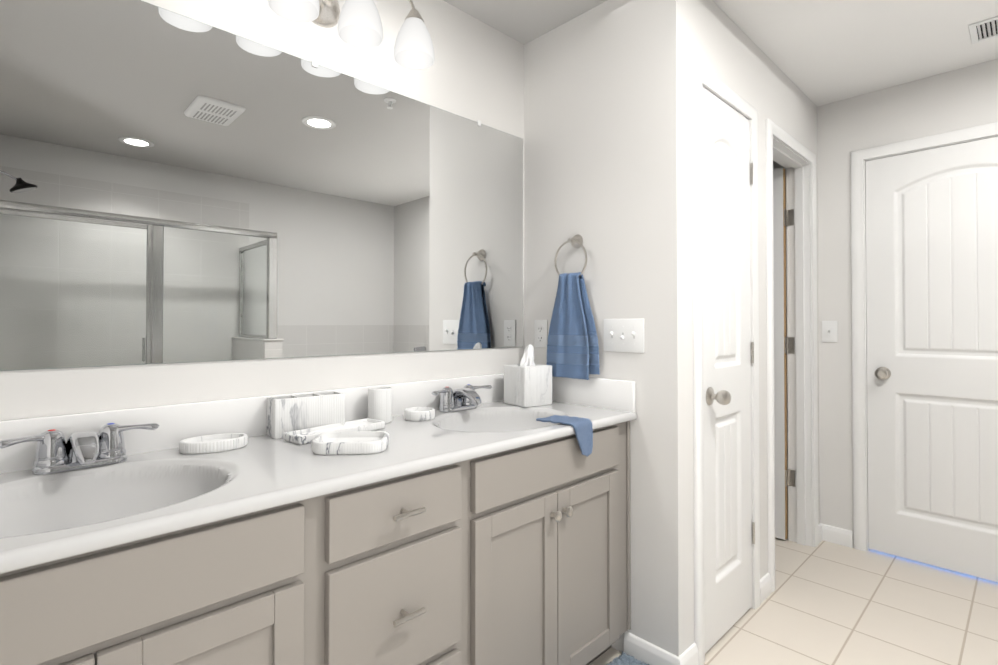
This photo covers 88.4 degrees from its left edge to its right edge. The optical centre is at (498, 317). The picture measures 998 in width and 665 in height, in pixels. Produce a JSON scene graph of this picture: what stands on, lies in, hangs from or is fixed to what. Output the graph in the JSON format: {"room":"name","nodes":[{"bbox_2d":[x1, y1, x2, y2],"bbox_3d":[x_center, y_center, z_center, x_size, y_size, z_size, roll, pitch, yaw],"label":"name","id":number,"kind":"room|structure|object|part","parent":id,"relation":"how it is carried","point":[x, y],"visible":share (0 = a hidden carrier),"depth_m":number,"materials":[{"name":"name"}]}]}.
{"room":"bathroom","nodes":[
{"label":"bathroom","id":0,"kind":"room"},
{"bbox_2d":[0,0,523,420],"bbox_3d":[-0.649,0.008,1.566,1.995,2.400,0.115,1,-1,-44],"label":"wall","id":1,"kind":"structure","parent":0,"point":[474,72],"depth_m":1.62,"materials":[{"name":"paint"}]},
{"bbox_2d":[0,0,522,370],"bbox_3d":[-0.558,-0.334,1.570,1.835,0.905,0.008,1,-1,-44],"label":"mirror","id":2,"kind":"object","parent":1,"relation":"attached to","point":[176,188],"visible":1,"depth_m":1.39,"materials":[{"name":"grey mirror"}]},
{"bbox_2d":[312,0,339,27],"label":"sconce","id":3,"kind":"object","parent":1,"relation":"attached to","point":[329,13],"depth_m":1.58,"materials":[{"name":"white glass"}]},
{"bbox_2d":[268,0,434,69],"bbox_3d":[-0.487,-0.902,1.463,0.722,0.128,0.132,1,-1,-44],"label":"shade","id":4,"kind":"object","parent":1,"relation":"attached to","point":[359,24],"visible":1,"depth_m":1.58,"materials":[{"name":"white glass"}]},
{"bbox_2d":[405,0,423,21],"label":"sconce","id":5,"kind":"object","parent":1,"relation":"attached to","point":[413,13],"depth_m":1.65,"materials":[{"name":"grey metal"}]},
{"bbox_2d":[524,0,693,656],"bbox_3d":[0.354,0.013,2.047,0.115,2.400,0.815,1,-1,-44],"label":"wall","id":6,"kind":"structure","parent":0,"point":[608,176],"depth_m":1.82,"materials":[{"name":"paint"}]},
{"bbox_2d":[534,320,547,347],"bbox_3d":[0.174,0.067,2.143,0.008,0.116,0.072,1,-1,-44],"label":"outlet","id":7,"kind":"object","parent":6,"relation":"attached to","point":[540,333],"visible":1,"depth_m":2.14,"materials":[{"name":"white plastic"}]},
{"bbox_2d":[554,234,586,276],"bbox_3d":[0.288,-0.234,1.997,0.051,0.184,0.158,1,-1,-44],"label":"towel ring","id":8,"kind":"object","parent":6,"relation":"attached to","point":[576,240],"visible":0.81,"depth_m":1.99,"materials":[{"name":"grey metal"}]},
{"bbox_2d":[547,272,599,379],"bbox_3d":[0.279,0.029,1.974,0.059,0.404,0.227,1,-1,-44],"label":"hand towel","id":9,"kind":"object","parent":8,"relation":"hanging from","point":[572,348],"visible":0.98,"depth_m":1.95,"materials":[{"name":"blue fabric"}]},
{"bbox_2d":[604,319,643,352],"bbox_3d":[0.445,0.064,1.855,0.018,0.120,0.168,1,-1,-44],"label":"light switch","id":10,"kind":"object","parent":6,"relation":"attached to","point":[623,335],"visible":1,"depth_m":1.85,"materials":[{"name":"white plastic"}]},
{"bbox_2d":[624,631,697,664],"bbox_3d":[0.566,1.168,1.802,0.126,0.086,0.214,1,-1,-44],"label":"baseboard","id":11,"kind":"structure","parent":6,"relation":"attached to","point":[641,649],"depth_m":1.76,"materials":[{"name":"white paint"}]},
{"bbox_2d":[443,0,997,105],"bbox_3d":[1.030,-1.218,1.896,5.620,0.060,4.960,1,-1,-44],"label":"ceiling","id":12,"kind":"structure","parent":0,"point":[820,52],"depth_m":2.13,"materials":[{"name":"paint"}]},
{"bbox_2d":[968,16,997,43],"bbox_3d":[2.093,-1.182,2.021,0.195,0.008,0.353,1,-1,-44],"label":"ceiling vent","id":13,"kind":"object","parent":12,"relation":"in","point":[984,30],"visible":1,"depth_m":2.11,"materials":[{"name":"white"}]},
{"bbox_2d":[692,0,819,578],"bbox_3d":[1.187,0.017,2.364,1.525,2.400,0.115,1,-1,-44],"label":"wall","id":14,"kind":"structure","parent":0,"point":[730,53],"depth_m":2.25,"materials":[{"name":"paint"}]},
{"bbox_2d":[692,61,759,664],"bbox_3d":[0.854,0.159,2.029,0.585,2.108,0.132,1,-1,-44],"label":"door frame","id":15,"kind":"structure","parent":14,"relation":"attached to","point":[711,83],"depth_m":1.81,"materials":[{"name":"white paint"}]},
{"bbox_2d":[702,87,754,652],"bbox_3d":[0.907,0.185,1.981,0.466,2.032,0.110,1,-1,-44],"label":"closet door","id":16,"kind":"structure","parent":14,"relation":"in","point":[729,532],"depth_m":1.99,"materials":[{"name":"white paint"}]},
{"bbox_2d":[760,573,770,603],"bbox_3d":[1.151,1.172,2.227,0.129,0.086,0.014,1,-1,-44],"label":"baseboard","id":17,"kind":"structure","parent":14,"relation":"attached to","point":[765,586],"depth_m":2.22,"materials":[{"name":"white paint"}]},
{"bbox_2d":[773,168,794,539],"bbox_3d":[1.380,0.196,3.015,0.042,2.032,0.630,1,-1,-44],"label":"hall door","id":18,"kind":"structure","parent":14,"relation":"in","point":[783,217],"depth_m":2.82,"materials":[{"name":"white paint"}]},
{"bbox_2d":[766,118,818,591],"bbox_3d":[1.420,0.165,2.575,0.722,2.108,0.132,1,-1,-44],"label":"door frame","id":19,"kind":"structure","parent":14,"relation":"attached to","point":[795,158],"depth_m":2.76,"materials":[{"name":"white paint"}]},
{"bbox_2d":[589,530,997,664],"bbox_3d":[1.030,1.241,1.869,5.620,0.060,4.960,1,-1,-44],"label":"floor","id":20,"kind":"structure","parent":0,"point":[826,603],"depth_m":2.08,"materials":[{"name":"tile"}]},
{"bbox_2d":[0,373,636,664],"bbox_3d":[-0.368,0.713,1.351,1.877,0.984,0.570,1,-1,-44],"label":"bathroom vanity","id":21,"kind":"object","parent":20,"relation":"on","point":[520,556],"depth_m":1.14,"materials":[{"name":"grey paint"}]},
{"bbox_2d":[0,423,159,474],"bbox_3d":[-0.891,0.282,1.102,0.278,0.087,0.157,1,-1,-44],"label":"faucet","id":22,"kind":"object","parent":21,"relation":"on","point":[56,452],"visible":1,"depth_m":1.09,"materials":[{"name":"silver metal"}]},
{"bbox_2d":[179,433,247,453],"bbox_3d":[-0.712,0.314,1.283,0.148,0.027,0.101,1,-1,-44],"label":"soap dish","id":23,"kind":"object","parent":21,"relation":"on","point":[213,443],"visible":1,"depth_m":1.26,"materials":[{"name":"ceramic"}]},
{"bbox_2d":[267,391,344,438],"bbox_3d":[-0.553,0.277,1.478,0.200,0.106,0.076,1,-1,-40],"label":"toothbrush holder","id":24,"kind":"object","parent":21,"relation":"on","point":[287,413],"visible":0.83,"depth_m":1.44,"materials":[{"name":"stone"}]},
{"bbox_3d":[-0.376,0.343,1.363,1.876,0.243,0.546,1,-1,-44],"label":"bathroom vanity top","id":25,"kind":"part","parent":21,"relation":"part of","materials":[{"name":"white stone"}]},
{"bbox_2d":[283,418,384,444],"bbox_3d":[-0.458,0.319,1.451,0.088,0.021,0.275,0,-1,39],"label":"tray","id":26,"kind":"object","parent":21,"relation":"on","point":[304,436],"visible":0.85,"depth_m":1.45,"materials":[{"name":"stone"}]},
{"bbox_2d":[312,431,388,454],"bbox_3d":[-0.369,0.313,1.287,0.178,0.029,0.132,0,-1,-4],"label":"soap dish","id":27,"kind":"object","parent":21,"relation":"on","point":[352,443],"visible":1,"depth_m":1.24,"materials":[{"name":"stone"}]},
{"bbox_2d":[368,387,391,423],"bbox_3d":[-0.377,0.277,1.631,0.076,0.108,0.076,1,-1,-44],"label":"tumbler","id":28,"kind":"object","parent":21,"relation":"on","point":[380,403],"visible":0.94,"depth_m":1.60,"materials":[{"name":"plastic"}]},
{"bbox_2d":[404,407,434,420],"bbox_3d":[-0.261,0.316,1.687,0.100,0.031,0.100,1,-1,-44],"label":"dish","id":29,"kind":"object","parent":21,"relation":"on","point":[419,413],"visible":1,"depth_m":1.65,"materials":[{"name":"stone"}]},
{"bbox_2d":[432,384,491,411],"bbox_3d":[-0.122,0.290,1.844,0.278,0.087,0.157,1,-1,-44],"label":"faucet","id":30,"kind":"object","parent":21,"relation":"on","point":[467,397],"visible":1,"depth_m":1.82,"materials":[{"name":"silver metal"}]},
{"bbox_2d":[504,344,551,407],"bbox_3d":[0.112,0.220,2.001,0.138,0.230,0.138,0,-1,-36],"label":"tissue box","id":31,"kind":"object","parent":21,"relation":"on","point":[527,381],"visible":1,"depth_m":1.95,"materials":[{"name":"stone"}]},
{"bbox_2d":[536,415,592,456],"bbox_3d":[0.211,0.376,1.622,0.132,0.115,0.136,1,-1,-44],"label":"washcloth","id":32,"kind":"object","parent":21,"relation":"on","point":[583,428],"visible":1,"depth_m":1.60,"materials":[{"name":"blue fabric"}]},
{"bbox_2d":[606,651,648,664],"bbox_3d":[0.400,1.186,1.363,0.710,0.039,0.625,1,-1,-44],"label":"bath mat","id":33,"kind":"object","parent":20,"relation":"on","point":[623,658],"visible":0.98,"depth_m":1.76,"materials":[{"name":"blue fabric"}]},
{"bbox_2d":[773,59,997,530],"bbox_3d":[1.872,0.022,2.834,0.115,2.400,4.560,1,-1,-44],"label":"wall","id":34,"kind":"structure","parent":0,"point":[960,98],"depth_m":2.76,"materials":[{"name":"paint"}]},
{"bbox_2d":[822,321,837,341],"bbox_3d":[1.806,0.075,2.806,0.018,0.118,0.073,1,-1,-44],"label":"light switch","id":35,"kind":"object","parent":34,"relation":"attached to","point":[829,332],"visible":1,"depth_m":2.81,"materials":[{"name":"white plastic"}]},
{"bbox_2d":[818,523,852,547],"bbox_3d":[1.799,1.178,2.755,0.084,0.086,0.154,1,-1,-44],"label":"baseboard","id":36,"kind":"structure","parent":34,"relation":"attached to","point":[836,535],"depth_m":2.77,"materials":[{"name":"white paint"}]},
{"bbox_2d":[850,122,997,550],"bbox_3d":[2.228,0.164,2.452,0.132,2.108,0.890,1,-1,-44],"label":"door frame","id":37,"kind":"structure","parent":34,"relation":"attached to","point":[859,158],"depth_m":2.70,"materials":[{"name":"white paint"}]},
{"bbox_2d":[865,137,997,581],"bbox_3d":[2.185,0.189,2.411,0.098,2.032,0.764,1,-1,-44],"label":"entry door","id":38,"kind":"structure","parent":34,"relation":"in","point":[932,303],"depth_m":2.50,"materials":[{"name":"white paint"}]}
]}

